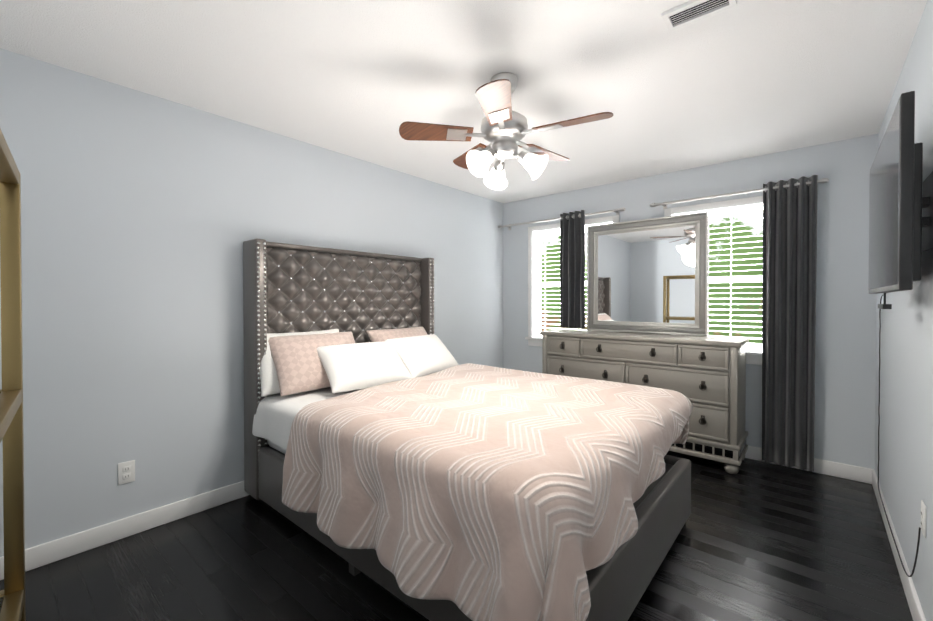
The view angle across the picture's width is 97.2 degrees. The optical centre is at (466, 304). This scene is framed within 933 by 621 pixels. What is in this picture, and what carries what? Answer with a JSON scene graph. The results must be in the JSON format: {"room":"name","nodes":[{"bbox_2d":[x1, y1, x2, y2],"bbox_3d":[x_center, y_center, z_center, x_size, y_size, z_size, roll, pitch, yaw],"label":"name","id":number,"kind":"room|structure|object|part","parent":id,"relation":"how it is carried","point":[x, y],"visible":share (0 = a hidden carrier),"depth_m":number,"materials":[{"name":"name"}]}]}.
{"room":"bedroom","nodes":[
{"label":"bedroom","id":0,"kind":"room"},
{"bbox_2d":[0,48,502,556],"bbox_3d":[-1.059,0.031,3.235,0.100,2.440,4.700,1,1,40],"label":"wall","id":1,"kind":"structure","parent":0,"point":[144,216],"depth_m":2.33,"materials":[{"name":"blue paint"}]},
{"bbox_2d":[0,481,248,579],"bbox_3d":[-1.015,1.199,3.210,0.014,0.105,4.500,1,1,40],"label":"baseboard","id":2,"kind":"structure","parent":1,"relation":"attached to","point":[40,555],"depth_m":2.22,"materials":[{"name":"white wood"}]},
{"bbox_2d":[118,460,134,484],"bbox_3d":[-1.847,0.912,2.234,0.008,0.116,0.072,1,1,40],"label":"electrical outlet","id":3,"kind":"object","parent":1,"relation":"attached to","point":[123,473],"visible":1,"depth_m":2.23,"materials":[{"name":"white plastic"}]},
{"bbox_2d":[0,450,912,620],"bbox_3d":[0.186,1.312,2.188,3.370,0.100,4.700,1,1,40],"label":"floor","id":4,"kind":"structure","parent":0,"point":[756,540],"depth_m":1.96,"materials":[{"name":"black wood"}]},
{"bbox_2d":[0,128,25,620],"bbox_3d":[-1.376,0.415,0.953,0.420,1.720,0.900,-1,1,-44],"label":"shelf","id":5,"kind":"object","parent":4,"relation":"on","point":[12,602],"visible":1,"depth_m":1.37,"materials":[{"name":"brown wood"}]},
{"bbox_2d":[243,238,692,620],"bbox_3d":[-0.051,0.424,2.500,2.370,1.670,1.956,1,1,40],"label":"bed","id":6,"kind":"object","parent":4,"relation":"on","point":[393,446],"visible":1,"depth_m":1.78,"materials":[{"name":"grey fabric"}]},
{"bbox_3d":[-0.074,0.758,2.532,2.020,0.330,1.415,1,1,40],"label":"mattress","id":7,"kind":"part","parent":6,"relation":"part of","materials":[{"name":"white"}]},
{"bbox_2d":[260,329,338,396],"bbox_3d":[-1.102,0.371,2.786,0.660,0.440,0.160,-1,-23,-48],"label":"pillow","id":8,"kind":"object","parent":6,"relation":"on","point":[272,341],"depth_m":2.59,"materials":[{"name":"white fabric"}]},
{"bbox_2d":[317,341,411,392],"bbox_3d":[-0.694,0.410,2.820,0.640,0.170,0.420,-1,41,-42],"label":"pillow","id":9,"kind":"object","parent":6,"relation":"on","point":[343,366],"depth_m":2.72,"materials":[{"name":"white fabric"}]},
{"bbox_2d":[385,334,458,377],"bbox_3d":[-0.333,0.401,3.274,0.420,0.170,0.640,50,26,24],"label":"pillow","id":10,"kind":"object","parent":6,"relation":"on","point":[421,354],"depth_m":3.15,"materials":[{"name":"white fabric"}]},
{"bbox_2d":[282,363,692,620],"bbox_3d":[0.166,0.810,2.320,1.825,0.632,1.976,1,1,40],"label":"comforter","id":11,"kind":"object","parent":6,"relation":"on","point":[486,493],"depth_m":1.56,"materials":[{"name":"pink fabric"}]},
{"bbox_2d":[540,329,748,473],"bbox_3d":[1.494,0.756,3.672,1.650,0.980,0.485,1,1,40],"label":"dresser","id":12,"kind":"object","parent":4,"relation":"on","point":[705,376],"visible":0.67,"depth_m":3.23,"materials":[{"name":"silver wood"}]},
{"bbox_2d":[587,212,708,335],"bbox_3d":[1.638,-0.262,3.819,1.065,1.046,0.064,1,1,40],"label":"mirror","id":13,"kind":"object","parent":12,"relation":"on","point":[651,275],"visible":1,"depth_m":3.77,"materials":[{"name":"silver metal"}]},
{"bbox_3d":[1.646,-0.262,3.828,0.869,0.850,0.016,1,1,40],"label":"glass","id":14,"kind":"part","parent":13,"relation":"part of","materials":[{"name":"white"}]},
{"bbox_2d":[0,0,926,202],"bbox_3d":[0.186,-1.228,2.161,3.370,0.100,4.700,1,1,40],"label":"ceiling","id":15,"kind":"structure","parent":0,"point":[364,80],"depth_m":2.05,"materials":[{"name":"white paint"}]},
{"bbox_2d":[399,72,612,189],"bbox_3d":[0.227,-0.908,2.167,1.042,0.536,1.028,1,1,40],"label":"fan","id":16,"kind":"object","parent":15,"relation":"hanging from","point":[504,128],"visible":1,"depth_m":2.08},
{"bbox_2d":[661,0,736,30],"bbox_3d":[0.914,-1.164,1.621,0.240,0.013,0.124,1,1,40],"label":"ceiling vent","id":17,"kind":"object","parent":15,"relation":"in","point":[666,15],"depth_m":1.63,"materials":[{"name":"white metal"}]},
{"bbox_3d":[0.914,-1.169,1.621,0.200,0.001,0.084,1,1,40],"label":"dark hvac air vent","id":18,"kind":"part","parent":17,"relation":"part of","materials":[{"name":"grey metal"}]},
{"bbox_2d":[503,134,877,469],"bbox_3d":[1.677,0.024,3.926,3.170,2.440,0.100,1,1,40],"label":"wall","id":19,"kind":"structure","parent":0,"point":[845,380],"depth_m":3.05,"materials":[{"name":"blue paint"}]},
{"bbox_2d":[498,207,624,328],"bbox_3d":[0.950,-0.356,4.379,1.480,1.190,0.138,1,1,40],"label":"curtain","id":20,"kind":"object","parent":19,"relation":"hanging from","point":[572,262],"visible":1,"depth_m":4.22,"materials":[{"name":"dark gray fabric"}]},
{"bbox_3d":[0.958,-0.906,4.382,1.480,0.070,0.114,1,1,40],"label":"rod","id":21,"kind":"part","parent":20,"relation":"part of","materials":[{"name":"silver metal"}]},
{"bbox_3d":[1.087,-0.355,4.225,0.278,1.190,0.082,1,1,40],"label":"panel","id":22,"kind":"part","parent":20,"relation":"part of","materials":[{"name":"grey fabric"}]},
{"bbox_2d":[525,215,619,346],"bbox_3d":[1.118,-0.204,4.370,1.070,1.345,0.145,1,1,40],"label":"window","id":23,"kind":"structure","parent":19,"relation":"in","point":[534,288],"depth_m":4.64,"materials":[{"name":"white"}]},
{"bbox_2d":[535,227,586,336],"bbox_3d":[1.118,-0.221,4.370,0.872,1.160,0.051,1,1,40],"label":"window blinds","id":24,"kind":"object","parent":23,"relation":"attached to","point":[546,234],"visible":0.23,"depth_m":4.53,"materials":[{"name":"white plastic"}]},
{"bbox_2d":[664,196,762,364],"bbox_3d":[2.215,-0.194,3.436,1.070,1.345,0.145,1,1,40],"label":"window","id":25,"kind":"structure","parent":19,"relation":"in","point":[753,357],"depth_m":3.41,"materials":[{"name":"white"}]},
{"bbox_2d":[709,206,762,350],"bbox_3d":[2.215,-0.211,3.436,0.872,1.160,0.051,1,1,40],"label":"window blinds","id":26,"kind":"object","parent":25,"relation":"attached to","point":[737,211],"visible":0.27,"depth_m":3.40,"materials":[{"name":"white plastic"}]},
{"bbox_2d":[650,175,828,471],"bbox_3d":[2.146,0.137,3.366,1.220,2.155,0.138,1,1,40],"label":"curtain","id":27,"kind":"object","parent":19,"relation":"hanging from","point":[789,277],"visible":1,"depth_m":3.09,"materials":[{"name":"grey fabric"}]},
{"bbox_3d":[2.154,-0.895,3.364,1.220,0.070,0.114,1,1,40],"label":"rod","id":28,"kind":"part","parent":27,"relation":"part of","materials":[{"name":"silver metal"}]},
{"bbox_3d":[2.421,0.140,3.094,0.323,2.155,0.082,1,1,40],"label":"panel","id":29,"kind":"part","parent":27,"relation":"part of","materials":[{"name":"grey fabric"}]},
{"bbox_2d":[745,445,871,483],"bbox_3d":[1.640,1.191,3.895,3.142,0.105,0.014,1,1,40],"label":"baseboard","id":30,"kind":"structure","parent":19,"relation":"attached to","point":[846,471],"depth_m":2.99,"materials":[{"name":"white wood"}]},
{"bbox_2d":[875,0,932,620],"bbox_3d":[1.431,0.054,1.115,0.100,2.440,4.700,1,1,40],"label":"wall","id":31,"kind":"structure","parent":0,"point":[906,422],"depth_m":1.76,"materials":[{"name":"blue paint"}]},
{"bbox_2d":[872,469,925,620],"bbox_3d":[1.387,1.221,1.164,0.014,0.105,4.500,1,1,40],"label":"baseboard","id":32,"kind":"structure","parent":31,"relation":"attached to","point":[916,610],"depth_m":1.92,"materials":[{"name":"white wood"}]},
{"bbox_2d":[868,91,932,576],"bbox_3d":[1.929,0.268,1.888,0.132,1.775,1.920,1,1,40],"label":"tv","id":33,"kind":"object","parent":31,"relation":"attached to","point":[900,223],"visible":1,"depth_m":1.28,"materials":[{"name":"black plastic"}]},
{"bbox_2d":[921,500,926,537],"bbox_3d":[1.726,0.809,1.554,0.008,0.116,0.072,1,1,40],"label":"electrical outlet","id":34,"kind":"object","parent":31,"relation":"attached to","point":[923,516],"visible":0.96,"depth_m":1.54,"materials":[{"name":"white plastic"}]},
{"label":"outside","id":35,"kind":"structure","parent":0,"visible":0},
{"bbox_2d":[541,213,762,344],"bbox_3d":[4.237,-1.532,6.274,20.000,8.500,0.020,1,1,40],"label":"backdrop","id":36,"kind":"structure","parent":35,"point":[549,274],"depth_m":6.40,"materials":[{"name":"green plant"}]}
]}

